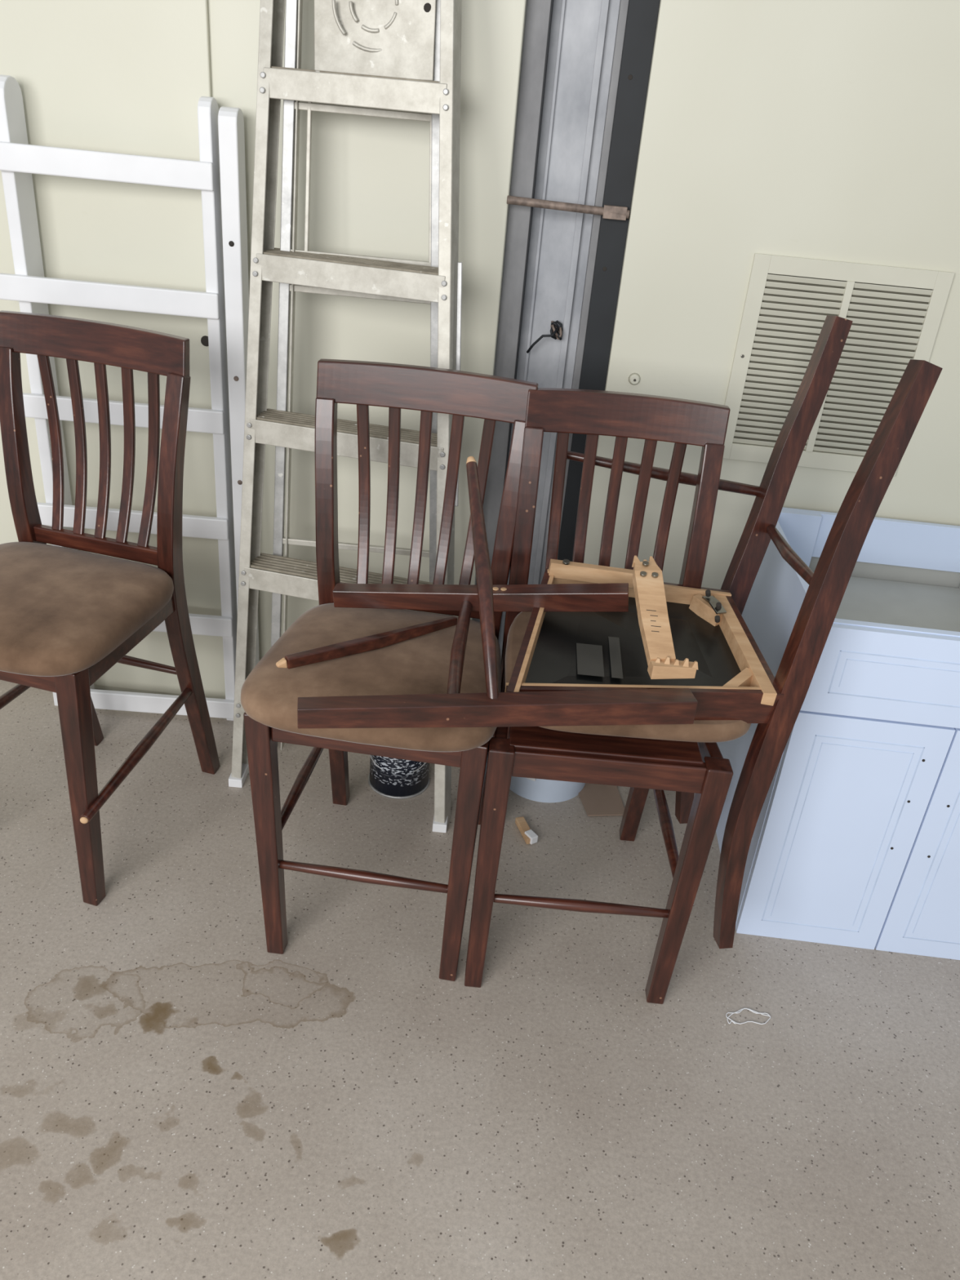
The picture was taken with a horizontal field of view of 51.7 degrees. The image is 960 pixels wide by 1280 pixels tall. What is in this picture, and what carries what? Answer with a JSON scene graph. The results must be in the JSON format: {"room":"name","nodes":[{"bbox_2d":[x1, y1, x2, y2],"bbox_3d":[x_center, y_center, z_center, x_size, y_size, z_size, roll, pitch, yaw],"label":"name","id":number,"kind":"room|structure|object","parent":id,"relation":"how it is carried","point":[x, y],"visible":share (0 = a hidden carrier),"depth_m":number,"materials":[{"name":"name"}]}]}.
{"room":"garage","nodes":[
{"label":"garage","id":0,"kind":"room"},
{"bbox_2d":[0,680,959,1279],"bbox_3d":[-0.130,1.402,0.760,8.000,0.100,6.000,5,28,0],"label":"floor","id":1,"kind":"structure","parent":0,"point":[182,1097],"depth_m":1.83,"materials":[{"name":"concrete"}]},
{"bbox_2d":[0,310,220,906],"bbox_3d":[-0.878,-0.059,2.066,0.468,1.103,0.592,11,29,11],"label":"dining chair","id":2,"kind":"object","parent":1,"relation":"on","point":[68,616],"visible":1,"depth_m":2.02,"materials":[{"name":"brown wood"}]},
{"bbox_2d":[0,542,173,676],"bbox_3d":[-0.892,-0.083,1.970,0.468,0.068,0.442,11,29,11],"label":"seat cushion","id":3,"kind":"object","parent":2,"relation":"on","point":[63,611],"depth_m":1.93,"materials":[{"name":"brown fabric"}]},
{"bbox_2d":[0,74,259,720],"bbox_3d":[-0.824,-0.469,2.386,0.544,1.520,0.108,5,28,0],"label":"ladder","id":4,"kind":"object","parent":1,"relation":"on","point":[220,174],"visible":0.8,"depth_m":2.19,"materials":[{"name":"metal"}]},
{"bbox_2d":[228,0,462,832],"bbox_3d":[-0.242,-0.508,2.133,0.576,1.943,0.368,11,29,10],"label":"step ladder","id":5,"kind":"object","parent":1,"relation":"on","point":[402,55],"visible":0.83,"depth_m":2.02,"materials":[{"name":"silver metal"}]},
{"bbox_2d":[240,359,537,981],"bbox_3d":[-0.175,0.070,1.949,0.459,1.103,0.592,7,28,4],"label":"dining chair","id":6,"kind":"object","parent":1,"relation":"on","point":[270,693],"visible":0.8,"depth_m":1.89,"materials":[{"name":"brown wood"}]},
{"bbox_2d":[275,616,457,668],"bbox_3d":[-0.199,0.004,1.827,0.378,0.024,0.021,-15,34,-32],"label":"wooden dowel","id":7,"kind":"object","parent":6,"relation":"on","point":[378,641],"visible":0.99,"depth_m":1.81,"materials":[{"name":"brown wood"}]},
{"bbox_2d":[240,602,501,751],"bbox_3d":[-0.179,0.048,1.852,0.459,0.068,0.442,7,28,4],"label":"seat cushion","id":8,"kind":"object","parent":6,"relation":"on","point":[270,693],"depth_m":1.77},
{"bbox_2d":[297,456,697,728],"bbox_3d":[0.048,-0.080,1.640,0.647,0.336,0.420,5,28,0],"label":"chair front leg assembly","id":9,"kind":"object","parent":6,"relation":"on","point":[454,708],"visible":1,"depth_m":1.61,"materials":[{"name":"brown wood"}]},
{"bbox_2d":[368,755,429,799],"bbox_3d":[-0.202,0.280,2.514,0.161,0.187,0.158,5,28,0],"label":"paint can","id":10,"kind":"object","parent":1,"relation":"on","point":[388,777],"visible":0.45,"depth_m":2.48,"materials":[{"name":"metal"}]},
{"bbox_2d":[515,816,537,844],"bbox_3d":[0.114,0.461,2.406,0.028,0.021,0.089,-5,30,-18],"label":"scrap","id":11,"kind":"object","parent":1,"relation":"on","point":[529,836],"visible":1,"depth_m":2.39,"materials":[{"name":"brown wood"}]},
{"bbox_2d":[510,776,585,802],"bbox_3d":[0.177,0.252,2.564,0.272,0.250,0.272,5,28,0],"label":"plastic bucket","id":12,"kind":"object","parent":1,"relation":"on","point":[541,790],"visible":0.08,"depth_m":2.52,"materials":[{"name":"white paint"}]},
{"bbox_2d":[464,387,733,1004],"bbox_3d":[0.234,0.110,1.953,0.423,1.095,0.538,5,28,0],"label":"dining chair","id":13,"kind":"object","parent":1,"relation":"on","point":[642,765],"visible":0.75,"depth_m":1.87,"materials":[{"name":"brown wood"}]},
{"bbox_2d":[504,315,942,948],"bbox_3d":[0.370,-0.035,1.888,0.632,1.084,0.604,5,28,0],"label":"broken dining chair","id":14,"kind":"object","parent":13,"relation":"on","point":[734,687],"visible":0.81,"depth_m":1.77,"materials":[{"name":"brown wood"}]},
{"bbox_2d":[631,555,697,679],"bbox_3d":[0.324,-0.043,1.748,0.107,0.126,0.239,5,28,0],"label":"wooden bracket","id":15,"kind":"object","parent":14,"relation":"on","point":[647,577],"depth_m":1.72,"materials":[{"name":"beige wood"}]},
{"bbox_2d":[578,782,624,816],"bbox_3d":[0.305,0.387,2.591,0.120,0.004,0.224,0,29,-9],"label":"cardboard sheet","id":16,"kind":"object","parent":1,"relation":"on","point":[597,800],"visible":0.43,"depth_m":2.54,"materials":[{"name":"brown cardboard"}]},
{"bbox_2d":[725,1008,770,1024],"bbox_3d":[0.533,0.747,1.968,0.092,0.002,0.040,3,29,-5],"label":"string","id":17,"kind":"object","parent":1,"relation":"on","point":[752,1011],"visible":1,"depth_m":1.97,"materials":[{"name":"fabric"}]},
{"bbox_2d":[715,506,959,959],"bbox_3d":[1.076,0.210,2.254,0.920,0.765,0.640,6,28,2],"label":"base cabinet","id":18,"kind":"object","parent":1,"relation":"on","point":[855,840],"visible":0.87,"depth_m":2.04,"materials":[{"name":"white wood"}]},
{"bbox_2d":[0,0,959,698],"bbox_3d":[0.178,-0.938,2.181,7.000,2.700,0.139,6,28,2],"label":"wall","id":19,"kind":"structure","parent":0,"point":[828,130],"depth_m":2.12,"materials":[{"name":"beige paint"}]},
{"bbox_2d":[472,0,660,655],"bbox_3d":[0.195,-0.941,2.188,0.263,2.700,0.099,6,28,2],"label":"door track","id":20,"kind":"object","parent":19,"relation":"attached to","point":[585,66],"visible":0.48,"depth_m":2.18,"materials":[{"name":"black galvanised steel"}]},
{"bbox_2d":[526,320,562,353],"bbox_3d":[0.151,-0.705,2.309,0.080,0.078,0.041,6,28,2],"label":"wire hook","id":21,"kind":"object","parent":20,"relation":"attached to","point":[556,332],"visible":1,"depth_m":2.30,"materials":[{"name":"black metal"}]},
{"bbox_2d":[506,195,630,220],"bbox_3d":[0.189,-0.927,2.126,0.264,0.026,0.019,6,28,2],"label":"rod","id":22,"kind":"object","parent":19,"relation":"attached to","point":[608,211],"visible":1,"depth_m":2.12,"materials":[{"name":"grey metal"}]},
{"bbox_2d":[628,373,640,385],"bbox_3d":[0.354,-0.596,2.268,0.028,0.028,0.012,6,28,2],"label":"cap","id":23,"kind":"object","parent":19,"relation":"attached to","point":[634,379],"visible":1,"depth_m":2.27,"materials":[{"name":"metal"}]},
{"bbox_2d":[723,253,955,475],"bbox_3d":[0.781,-0.607,2.223,0.423,0.453,0.013,6,28,2],"label":"air vent","id":24,"kind":"object","parent":19,"relation":"in","point":[895,313],"visible":0.69,"depth_m":2.20,"materials":[{"name":"beige metal"}]}
]}

